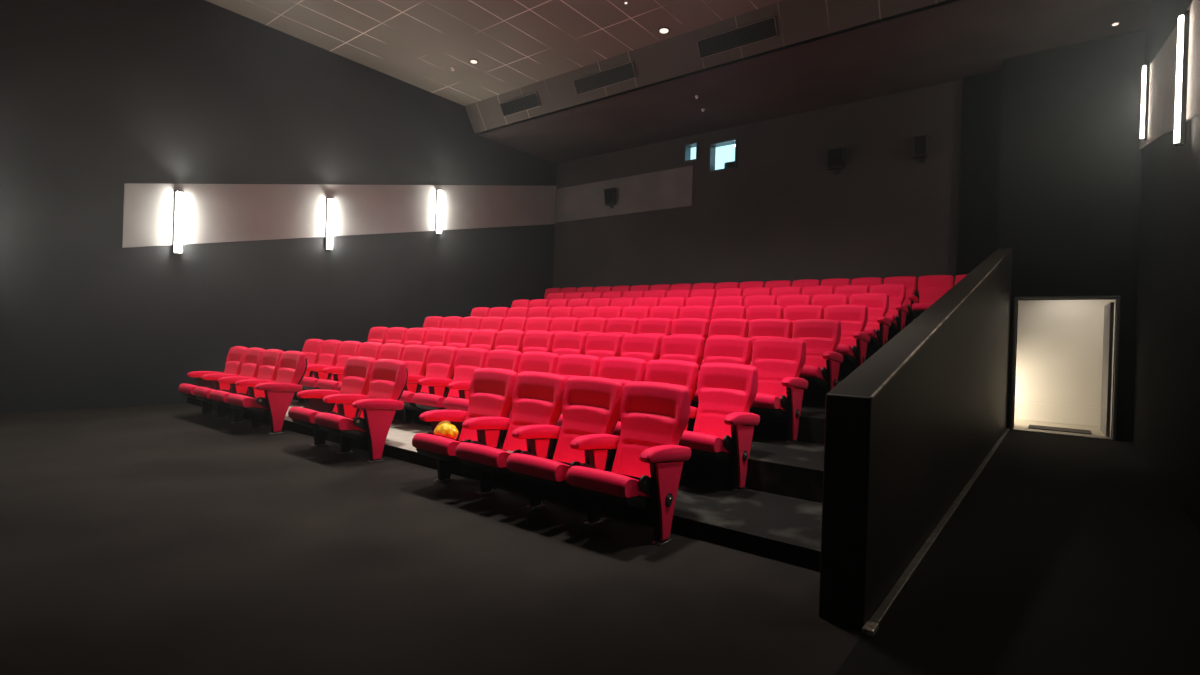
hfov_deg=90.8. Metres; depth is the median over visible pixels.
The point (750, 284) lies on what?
seat
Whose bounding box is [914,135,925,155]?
grille
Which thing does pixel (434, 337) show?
seat
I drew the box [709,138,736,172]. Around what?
window
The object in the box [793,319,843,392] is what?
seat
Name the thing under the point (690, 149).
window
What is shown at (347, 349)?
seat
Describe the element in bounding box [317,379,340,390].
seat cushion
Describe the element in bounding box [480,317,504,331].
seat
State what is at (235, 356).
seat
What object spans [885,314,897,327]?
seat cushion
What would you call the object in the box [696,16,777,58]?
ceiling vent
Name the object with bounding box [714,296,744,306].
seat
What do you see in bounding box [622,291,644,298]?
seat
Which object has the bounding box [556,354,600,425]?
seat
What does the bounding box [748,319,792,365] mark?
seat
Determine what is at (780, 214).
wall
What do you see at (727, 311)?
seat
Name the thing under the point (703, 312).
seat
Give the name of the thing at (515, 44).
ceiling
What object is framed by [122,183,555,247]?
wall panel
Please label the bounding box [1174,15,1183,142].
diffuser
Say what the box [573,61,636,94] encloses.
ceiling vent
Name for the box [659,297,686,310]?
seat
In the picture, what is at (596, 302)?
seat
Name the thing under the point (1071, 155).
wall
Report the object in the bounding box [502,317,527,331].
seat
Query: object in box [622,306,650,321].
seat
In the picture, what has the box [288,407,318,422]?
seat cushion
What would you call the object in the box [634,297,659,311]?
seat
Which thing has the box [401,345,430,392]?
seat
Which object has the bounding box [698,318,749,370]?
seat
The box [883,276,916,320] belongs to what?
seat
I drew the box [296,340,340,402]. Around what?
seat
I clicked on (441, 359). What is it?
seat
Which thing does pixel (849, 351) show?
seat cushion
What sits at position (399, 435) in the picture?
floor
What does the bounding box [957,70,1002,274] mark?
wall
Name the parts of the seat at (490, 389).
armrest, backrest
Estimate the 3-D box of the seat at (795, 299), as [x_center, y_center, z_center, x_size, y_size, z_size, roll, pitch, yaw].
[2.875,-0.201,9.214,0.589,0.984,0.766,2,0,38]
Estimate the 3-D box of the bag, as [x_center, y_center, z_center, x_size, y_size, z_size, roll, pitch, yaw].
[-1.271,0.764,4.879,0.164,0.159,0.243,2,0,-38]
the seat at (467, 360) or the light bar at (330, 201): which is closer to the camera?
the seat at (467, 360)
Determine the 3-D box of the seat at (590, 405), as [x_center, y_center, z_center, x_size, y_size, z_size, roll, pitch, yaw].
[-0.266,0.788,4.317,0.589,0.984,0.766,2,0,38]
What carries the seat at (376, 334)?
on the platform
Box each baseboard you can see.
[869,428,1009,626]
[1014,402,1111,427]
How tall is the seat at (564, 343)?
0.984 m
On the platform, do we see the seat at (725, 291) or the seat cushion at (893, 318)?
the seat at (725, 291)
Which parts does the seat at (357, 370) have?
armrest, backrest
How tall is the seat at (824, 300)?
0.984 m
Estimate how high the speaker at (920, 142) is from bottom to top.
0.478 m
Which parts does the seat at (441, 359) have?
armrest, backrest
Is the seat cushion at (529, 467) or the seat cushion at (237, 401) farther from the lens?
the seat cushion at (237, 401)
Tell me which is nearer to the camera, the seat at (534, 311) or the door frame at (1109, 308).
the door frame at (1109, 308)
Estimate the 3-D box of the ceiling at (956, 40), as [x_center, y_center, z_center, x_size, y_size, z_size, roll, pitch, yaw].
[2.681,-4.753,11.581,12.360,0.200,3.080,2,0,38]
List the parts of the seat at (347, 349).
armrest, backrest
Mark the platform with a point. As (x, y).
(778, 516)
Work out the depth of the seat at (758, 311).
8.49 m
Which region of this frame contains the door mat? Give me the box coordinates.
[1028,425,1091,434]
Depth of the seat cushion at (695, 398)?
5.84 m
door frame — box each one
[1008,259,1128,440]
[1010,296,1119,440]
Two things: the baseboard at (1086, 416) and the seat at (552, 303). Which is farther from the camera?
the seat at (552, 303)
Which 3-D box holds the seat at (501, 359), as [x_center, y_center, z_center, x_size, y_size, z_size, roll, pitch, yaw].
[-1.320,0.626,6.618,0.589,0.984,0.766,2,0,38]
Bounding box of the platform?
[187,334,896,570]
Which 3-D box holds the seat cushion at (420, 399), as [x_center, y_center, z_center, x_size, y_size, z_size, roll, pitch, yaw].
[-1.830,0.755,6.836,0.464,0.231,0.484,2,0,38]
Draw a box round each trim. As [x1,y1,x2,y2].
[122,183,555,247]
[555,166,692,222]
[870,259,1001,398]
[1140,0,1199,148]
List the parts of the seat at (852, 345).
backrest, armrest, panel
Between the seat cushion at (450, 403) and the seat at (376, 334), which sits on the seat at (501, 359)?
the seat cushion at (450, 403)
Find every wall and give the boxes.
[0,0,555,413]
[553,79,962,326]
[819,248,1012,629]
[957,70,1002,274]
[997,29,1145,441]
[1015,300,1115,408]
[1132,0,1199,531]
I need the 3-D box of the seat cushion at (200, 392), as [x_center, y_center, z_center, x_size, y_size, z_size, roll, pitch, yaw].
[-5.090,0.770,7.912,0.464,0.231,0.484,2,0,38]
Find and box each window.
[684,141,697,162]
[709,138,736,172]
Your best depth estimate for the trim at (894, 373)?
3.59 m
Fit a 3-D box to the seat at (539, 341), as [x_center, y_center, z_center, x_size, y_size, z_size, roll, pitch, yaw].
[-1.043,0.398,7.871,0.589,0.984,0.766,2,0,38]
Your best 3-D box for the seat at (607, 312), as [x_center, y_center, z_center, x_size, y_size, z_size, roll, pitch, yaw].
[-0.047,-0.057,10.032,0.589,0.984,0.766,2,0,38]
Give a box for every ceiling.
[205,0,783,105]
[465,0,959,133]
[476,0,1152,163]
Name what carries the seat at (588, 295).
on the platform
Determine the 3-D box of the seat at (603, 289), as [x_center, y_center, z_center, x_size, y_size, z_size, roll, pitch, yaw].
[-0.141,-0.792,14.514,0.589,0.984,0.766,2,0,38]
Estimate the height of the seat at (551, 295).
0.984 m
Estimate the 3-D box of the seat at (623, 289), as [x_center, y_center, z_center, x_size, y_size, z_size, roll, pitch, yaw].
[0.300,-0.777,14.169,0.589,0.984,0.766,2,0,38]
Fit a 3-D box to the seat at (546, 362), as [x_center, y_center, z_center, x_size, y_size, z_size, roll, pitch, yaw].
[-0.879,0.641,6.273,0.589,0.984,0.766,2,0,38]
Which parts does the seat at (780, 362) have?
backrest, armrest, panel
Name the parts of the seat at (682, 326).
backrest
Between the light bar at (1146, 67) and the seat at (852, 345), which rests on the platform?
the seat at (852, 345)
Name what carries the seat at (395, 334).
on the platform
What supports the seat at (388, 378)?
on the floor at (167, 539)
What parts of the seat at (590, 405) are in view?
foot plate, armrest, backrest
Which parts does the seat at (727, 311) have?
backrest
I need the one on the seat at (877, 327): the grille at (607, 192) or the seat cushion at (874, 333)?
the seat cushion at (874, 333)
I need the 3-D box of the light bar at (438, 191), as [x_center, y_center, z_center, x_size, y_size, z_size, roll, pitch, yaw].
[-3.599,-2.805,13.226,0.088,1.010,0.110,2,0,38]
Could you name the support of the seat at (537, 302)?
on the platform
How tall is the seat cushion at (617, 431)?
0.231 m
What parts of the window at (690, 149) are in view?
pane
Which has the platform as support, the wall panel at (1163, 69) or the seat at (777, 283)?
the seat at (777, 283)
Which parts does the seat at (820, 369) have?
backrest, armrest, panel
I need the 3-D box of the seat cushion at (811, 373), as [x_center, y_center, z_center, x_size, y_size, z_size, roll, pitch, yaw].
[2.251,0.412,6.581,0.464,0.231,0.484,2,0,38]
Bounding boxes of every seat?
[178,346,248,413]
[193,347,264,418]
[209,349,283,422]
[227,351,307,433]
[288,357,376,445]
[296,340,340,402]
[299,341,361,398]
[302,339,322,376]
[314,359,407,462]
[317,342,382,390]
[337,343,405,390]
[367,327,388,344]
[385,327,407,344]
[399,346,458,423]
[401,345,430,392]
[404,328,427,345]
[412,368,517,481]
[413,348,488,429]
[423,316,443,329]
[424,328,449,347]
[441,316,462,329]
[443,350,522,411]
[446,329,472,348]
[455,372,567,494]
[460,316,482,330]
[469,330,497,350]
[470,307,490,317]
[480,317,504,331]
[488,307,509,317]
[495,330,525,352]
[500,351,559,441]
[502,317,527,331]
[506,376,624,508]
[507,307,529,317]
[511,299,530,307]
[522,331,554,352]
[525,317,552,332]
[527,307,550,317]
[529,299,548,307]
[544,288,560,298]
[547,293,564,299]
[548,299,568,307]
[549,307,573,318]
[550,317,579,333]
[552,332,587,355]
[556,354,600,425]
[557,357,647,426]
[560,287,577,293]
[564,292,583,299]
[566,381,691,545]
[567,298,589,307]
[571,306,597,318]
[577,287,593,292]
[577,317,607,334]
[583,292,602,299]
[585,333,623,360]
[589,298,611,307]
[594,286,611,292]
[596,306,623,321]
[602,291,622,301]
[606,318,638,338]
[611,298,634,307]
[612,286,630,292]
[612,360,699,435]
[621,334,662,366]
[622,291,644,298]
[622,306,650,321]
[630,285,650,293]
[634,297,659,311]
[637,318,672,341]
[644,290,666,298]
[646,335,704,368]
[649,306,680,324]
[650,284,670,291]
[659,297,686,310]
[659,318,708,359]
[667,289,690,300]
[671,284,691,290]
[679,306,711,324]
[679,363,759,491]
[686,296,714,311]
[689,336,752,427]
[691,289,716,302]
[692,283,715,289]
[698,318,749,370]
[703,305,746,358]
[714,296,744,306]
[715,282,739,292]
[716,288,742,296]
[739,281,764,291]
[743,287,771,303]
[744,295,776,314]
[746,305,783,327]
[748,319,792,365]
[749,338,807,442]
[765,280,790,294]
[772,286,801,299]
[777,294,811,317]
[783,305,823,337]
[792,279,819,291]
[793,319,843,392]
[802,286,834,304]
[812,294,848,315]
[821,278,849,293]
[824,305,869,367]
[835,285,868,302]
[849,293,890,348]
[851,277,882,292]
[870,284,907,333]
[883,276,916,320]
[908,275,952,321]
[954,274,967,285]
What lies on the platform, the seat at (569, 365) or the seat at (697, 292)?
the seat at (697, 292)
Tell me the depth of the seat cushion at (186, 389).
8.05 m
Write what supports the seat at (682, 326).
on the platform
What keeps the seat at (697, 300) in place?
on the platform
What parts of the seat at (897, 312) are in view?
backrest, armrest, panel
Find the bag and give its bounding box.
[434,420,458,439]
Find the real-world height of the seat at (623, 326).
0.984 m
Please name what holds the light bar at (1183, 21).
attached to the wall at (1166, 401)
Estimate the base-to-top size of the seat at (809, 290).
0.984 m
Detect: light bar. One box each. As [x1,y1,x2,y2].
[173,190,183,254]
[325,197,333,250]
[435,189,442,234]
[1140,63,1149,140]
[1174,10,1189,146]
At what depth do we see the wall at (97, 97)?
9.55 m
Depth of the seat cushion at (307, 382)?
8.32 m
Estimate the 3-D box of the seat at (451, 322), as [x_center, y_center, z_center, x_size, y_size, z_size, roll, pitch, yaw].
[-2.969,0.088,10.849,0.589,0.984,0.766,2,0,38]
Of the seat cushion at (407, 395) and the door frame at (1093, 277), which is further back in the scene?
the door frame at (1093, 277)
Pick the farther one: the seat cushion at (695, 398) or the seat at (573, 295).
the seat at (573, 295)
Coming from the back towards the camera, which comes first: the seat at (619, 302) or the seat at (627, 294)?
the seat at (627, 294)
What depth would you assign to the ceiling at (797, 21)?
10.28 m
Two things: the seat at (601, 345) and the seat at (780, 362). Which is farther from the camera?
the seat at (601, 345)
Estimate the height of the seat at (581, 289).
0.984 m
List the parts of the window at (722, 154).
pane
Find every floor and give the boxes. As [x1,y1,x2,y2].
[0,403,1199,674]
[284,399,554,456]
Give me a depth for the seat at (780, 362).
5.84 m
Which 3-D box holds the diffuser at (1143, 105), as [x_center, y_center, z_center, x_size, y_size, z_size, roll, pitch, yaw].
[7.147,-3.090,7.786,0.029,0.950,0.054,2,0,38]
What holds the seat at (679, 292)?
on the platform
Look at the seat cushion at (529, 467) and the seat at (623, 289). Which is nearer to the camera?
the seat cushion at (529, 467)
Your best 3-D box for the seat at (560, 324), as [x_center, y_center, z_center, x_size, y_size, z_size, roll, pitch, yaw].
[-0.765,0.163,9.124,0.589,0.984,0.766,2,0,38]
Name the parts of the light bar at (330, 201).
plate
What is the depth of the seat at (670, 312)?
9.50 m
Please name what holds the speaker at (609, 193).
attached to the wall at (780, 214)
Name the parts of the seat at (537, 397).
foot plate, armrest, backrest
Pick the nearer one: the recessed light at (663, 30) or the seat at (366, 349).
the seat at (366, 349)
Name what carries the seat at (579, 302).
on the platform
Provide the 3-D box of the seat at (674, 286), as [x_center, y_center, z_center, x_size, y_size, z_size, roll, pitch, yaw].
[1.623,-0.732,13.134,0.589,0.984,0.766,2,0,38]
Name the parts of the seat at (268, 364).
armrest, backrest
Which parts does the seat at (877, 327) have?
backrest, armrest, panel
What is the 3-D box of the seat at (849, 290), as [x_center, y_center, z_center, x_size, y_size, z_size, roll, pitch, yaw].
[4.034,-0.406,9.777,0.589,0.984,0.766,2,0,38]
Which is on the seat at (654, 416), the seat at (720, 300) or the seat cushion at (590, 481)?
the seat cushion at (590, 481)
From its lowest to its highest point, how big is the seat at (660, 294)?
0.984 m
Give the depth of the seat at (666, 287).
13.64 m
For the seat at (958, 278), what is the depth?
9.99 m
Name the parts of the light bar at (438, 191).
plate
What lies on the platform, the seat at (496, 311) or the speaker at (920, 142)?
the seat at (496, 311)
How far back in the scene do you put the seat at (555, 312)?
10.90 m
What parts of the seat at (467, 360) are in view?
armrest, backrest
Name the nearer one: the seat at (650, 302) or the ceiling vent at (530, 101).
the seat at (650, 302)
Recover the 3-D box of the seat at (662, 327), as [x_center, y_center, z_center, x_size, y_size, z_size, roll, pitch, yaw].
[0.557,0.208,8.089,0.589,0.984,0.766,2,0,38]
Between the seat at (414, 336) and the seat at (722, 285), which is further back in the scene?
the seat at (722, 285)
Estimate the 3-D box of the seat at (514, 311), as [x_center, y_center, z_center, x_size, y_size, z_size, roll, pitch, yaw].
[-1.811,-0.116,11.412,0.589,0.984,0.766,2,0,38]
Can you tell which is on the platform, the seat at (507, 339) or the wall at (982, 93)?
the seat at (507, 339)
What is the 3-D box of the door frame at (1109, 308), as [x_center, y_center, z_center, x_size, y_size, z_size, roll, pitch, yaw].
[7.466,0.443,9.544,1.270,2.125,1.249,2,0,38]
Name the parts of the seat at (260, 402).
armrest, armrest, panel, backrest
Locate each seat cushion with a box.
[178,383,198,394]
[193,386,213,398]
[209,390,231,402]
[227,394,267,408]
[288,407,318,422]
[299,377,319,387]
[314,412,365,431]
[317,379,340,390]
[399,390,415,402]
[412,433,461,455]
[413,393,444,406]
[443,397,468,411]
[455,442,511,467]
[506,453,569,481]
[557,414,562,426]
[566,466,652,497]
[612,422,620,435]
[679,431,732,454]
[692,391,698,400]
[751,393,786,412]
[799,365,826,382]
[835,344,856,360]
[863,327,879,342]
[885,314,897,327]
[912,303,932,310]
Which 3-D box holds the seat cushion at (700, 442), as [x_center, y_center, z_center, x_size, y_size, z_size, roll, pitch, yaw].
[0.815,0.851,4.766,0.464,0.231,0.484,2,0,38]
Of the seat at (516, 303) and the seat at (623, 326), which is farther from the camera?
the seat at (516, 303)
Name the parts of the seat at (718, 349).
backrest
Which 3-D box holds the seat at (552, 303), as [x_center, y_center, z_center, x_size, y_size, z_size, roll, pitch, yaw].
[-1.093,-0.336,12.320,0.589,0.984,0.766,2,0,38]
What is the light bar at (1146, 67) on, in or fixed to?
attached to the wall at (1166, 401)
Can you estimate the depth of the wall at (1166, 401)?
5.92 m
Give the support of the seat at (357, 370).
on the floor at (167, 539)
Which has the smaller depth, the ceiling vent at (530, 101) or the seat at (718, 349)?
the seat at (718, 349)
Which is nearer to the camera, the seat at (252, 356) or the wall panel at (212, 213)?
the seat at (252, 356)
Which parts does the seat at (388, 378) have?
armrest, armrest, panel, backrest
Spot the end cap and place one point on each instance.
(870, 628)
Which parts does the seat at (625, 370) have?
backrest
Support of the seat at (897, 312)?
on the platform
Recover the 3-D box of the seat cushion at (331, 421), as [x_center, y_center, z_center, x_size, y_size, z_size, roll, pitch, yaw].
[-2.500,0.858,5.885,0.464,0.231,0.484,2,0,38]
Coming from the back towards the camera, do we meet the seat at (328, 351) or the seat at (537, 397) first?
the seat at (328, 351)
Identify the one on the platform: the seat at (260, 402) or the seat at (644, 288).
the seat at (644, 288)
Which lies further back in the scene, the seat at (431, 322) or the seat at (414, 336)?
the seat at (431, 322)
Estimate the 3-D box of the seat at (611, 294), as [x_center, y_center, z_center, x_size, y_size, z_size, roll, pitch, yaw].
[0.066,-0.541,12.882,0.589,0.984,0.766,2,0,38]
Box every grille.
[604,189,611,202]
[828,148,841,166]
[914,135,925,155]
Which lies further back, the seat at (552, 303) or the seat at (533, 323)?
the seat at (552, 303)
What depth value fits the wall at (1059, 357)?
10.44 m
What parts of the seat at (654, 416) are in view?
foot plate, armrest, backrest, foot plate, armrest, panel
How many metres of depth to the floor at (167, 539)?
3.21 m
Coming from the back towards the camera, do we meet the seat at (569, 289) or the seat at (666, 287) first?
the seat at (569, 289)
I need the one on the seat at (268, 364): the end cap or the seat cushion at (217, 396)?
the seat cushion at (217, 396)
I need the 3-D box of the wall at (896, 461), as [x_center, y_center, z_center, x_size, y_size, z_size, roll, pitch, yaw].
[3.834,-0.055,6.160,0.203,2.915,8.678,2,0,38]
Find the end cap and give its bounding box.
[862,621,877,636]
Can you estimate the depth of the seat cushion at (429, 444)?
4.68 m
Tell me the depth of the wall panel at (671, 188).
14.74 m
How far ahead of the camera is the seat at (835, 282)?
11.24 m
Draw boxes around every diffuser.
[437,190,441,232]
[1140,66,1145,138]
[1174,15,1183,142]
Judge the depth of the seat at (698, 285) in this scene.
12.96 m
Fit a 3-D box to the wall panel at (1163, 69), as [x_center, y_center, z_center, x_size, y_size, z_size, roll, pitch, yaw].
[5.048,-2.398,5.027,0.030,2.895,8.950,2,0,38]
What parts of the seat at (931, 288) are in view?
armrest, backrest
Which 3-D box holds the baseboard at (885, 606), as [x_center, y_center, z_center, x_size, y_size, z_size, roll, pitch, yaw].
[3.878,1.394,6.077,0.044,0.021,8.610,2,0,38]
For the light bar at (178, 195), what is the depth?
9.32 m
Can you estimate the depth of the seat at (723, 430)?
4.93 m
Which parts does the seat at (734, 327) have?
backrest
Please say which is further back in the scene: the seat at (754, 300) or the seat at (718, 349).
the seat at (754, 300)
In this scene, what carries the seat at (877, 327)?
on the platform
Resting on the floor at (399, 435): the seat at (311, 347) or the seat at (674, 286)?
the seat at (311, 347)
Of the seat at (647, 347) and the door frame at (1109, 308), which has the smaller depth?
the seat at (647, 347)
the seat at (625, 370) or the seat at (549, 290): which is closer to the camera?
the seat at (625, 370)
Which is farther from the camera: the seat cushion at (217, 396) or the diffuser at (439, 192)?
the diffuser at (439, 192)
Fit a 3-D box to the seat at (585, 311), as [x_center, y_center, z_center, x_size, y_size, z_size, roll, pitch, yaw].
[-0.488,-0.071,10.377,0.589,0.984,0.766,2,0,38]
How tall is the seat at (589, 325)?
0.984 m
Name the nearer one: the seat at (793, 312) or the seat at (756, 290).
the seat at (793, 312)
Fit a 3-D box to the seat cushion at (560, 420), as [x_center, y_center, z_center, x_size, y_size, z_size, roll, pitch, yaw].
[-0.067,0.821,5.456,0.464,0.231,0.484,2,0,38]
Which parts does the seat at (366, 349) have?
armrest, backrest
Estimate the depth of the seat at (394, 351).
8.16 m
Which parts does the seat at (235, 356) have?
armrest, backrest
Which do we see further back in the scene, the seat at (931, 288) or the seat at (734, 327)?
the seat at (931, 288)
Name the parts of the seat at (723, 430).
armrest, backrest, foot plate, armrest, panel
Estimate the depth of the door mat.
9.52 m
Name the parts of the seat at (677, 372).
backrest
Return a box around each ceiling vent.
[499,92,540,116]
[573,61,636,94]
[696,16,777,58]
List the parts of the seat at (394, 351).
backrest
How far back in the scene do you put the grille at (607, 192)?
14.92 m
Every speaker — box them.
[604,188,615,208]
[827,147,845,173]
[913,134,928,163]
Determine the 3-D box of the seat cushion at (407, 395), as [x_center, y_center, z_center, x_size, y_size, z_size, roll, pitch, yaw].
[-2.271,0.740,7.181,0.464,0.231,0.484,2,0,38]
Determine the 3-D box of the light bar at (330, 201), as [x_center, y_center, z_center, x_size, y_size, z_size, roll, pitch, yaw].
[-5.148,-2.156,11.275,0.088,1.010,0.110,2,0,38]
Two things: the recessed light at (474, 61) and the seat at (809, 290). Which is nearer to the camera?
the seat at (809, 290)
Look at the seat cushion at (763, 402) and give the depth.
5.44 m
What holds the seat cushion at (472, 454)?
on the seat at (537, 397)
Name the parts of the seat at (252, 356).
armrest, backrest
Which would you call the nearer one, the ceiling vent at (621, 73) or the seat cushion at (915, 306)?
the seat cushion at (915, 306)
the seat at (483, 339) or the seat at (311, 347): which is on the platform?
the seat at (483, 339)
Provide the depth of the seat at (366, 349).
8.41 m
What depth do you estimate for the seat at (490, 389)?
5.10 m
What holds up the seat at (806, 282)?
on the platform
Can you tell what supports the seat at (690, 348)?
on the platform
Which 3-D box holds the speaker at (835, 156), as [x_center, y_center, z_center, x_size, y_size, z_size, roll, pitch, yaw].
[4.620,-3.471,11.582,0.300,0.478,0.246,2,0,38]
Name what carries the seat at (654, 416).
on the floor at (167, 539)
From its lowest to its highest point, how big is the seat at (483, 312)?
0.984 m
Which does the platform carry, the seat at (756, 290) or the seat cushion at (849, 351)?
the seat at (756, 290)
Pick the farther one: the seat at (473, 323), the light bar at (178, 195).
the seat at (473, 323)
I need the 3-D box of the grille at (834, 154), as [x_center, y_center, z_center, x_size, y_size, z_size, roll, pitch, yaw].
[4.569,-3.498,11.515,0.260,0.310,0.078,2,0,38]
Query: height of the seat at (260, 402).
0.984 m
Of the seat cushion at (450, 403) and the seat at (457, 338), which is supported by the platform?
the seat at (457, 338)
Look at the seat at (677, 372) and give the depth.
5.38 m
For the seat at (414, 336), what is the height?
0.984 m
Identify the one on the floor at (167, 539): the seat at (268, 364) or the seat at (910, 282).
the seat at (268, 364)
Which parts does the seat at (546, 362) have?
backrest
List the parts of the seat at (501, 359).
armrest, backrest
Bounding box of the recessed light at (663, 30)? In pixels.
[658,27,669,33]
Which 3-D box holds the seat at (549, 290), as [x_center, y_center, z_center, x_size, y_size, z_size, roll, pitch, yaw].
[-1.463,-0.837,15.549,0.589,0.984,0.766,2,0,38]
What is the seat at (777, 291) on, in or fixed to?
on the platform
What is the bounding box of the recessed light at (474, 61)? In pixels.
[469,59,477,63]
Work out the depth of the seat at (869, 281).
10.89 m

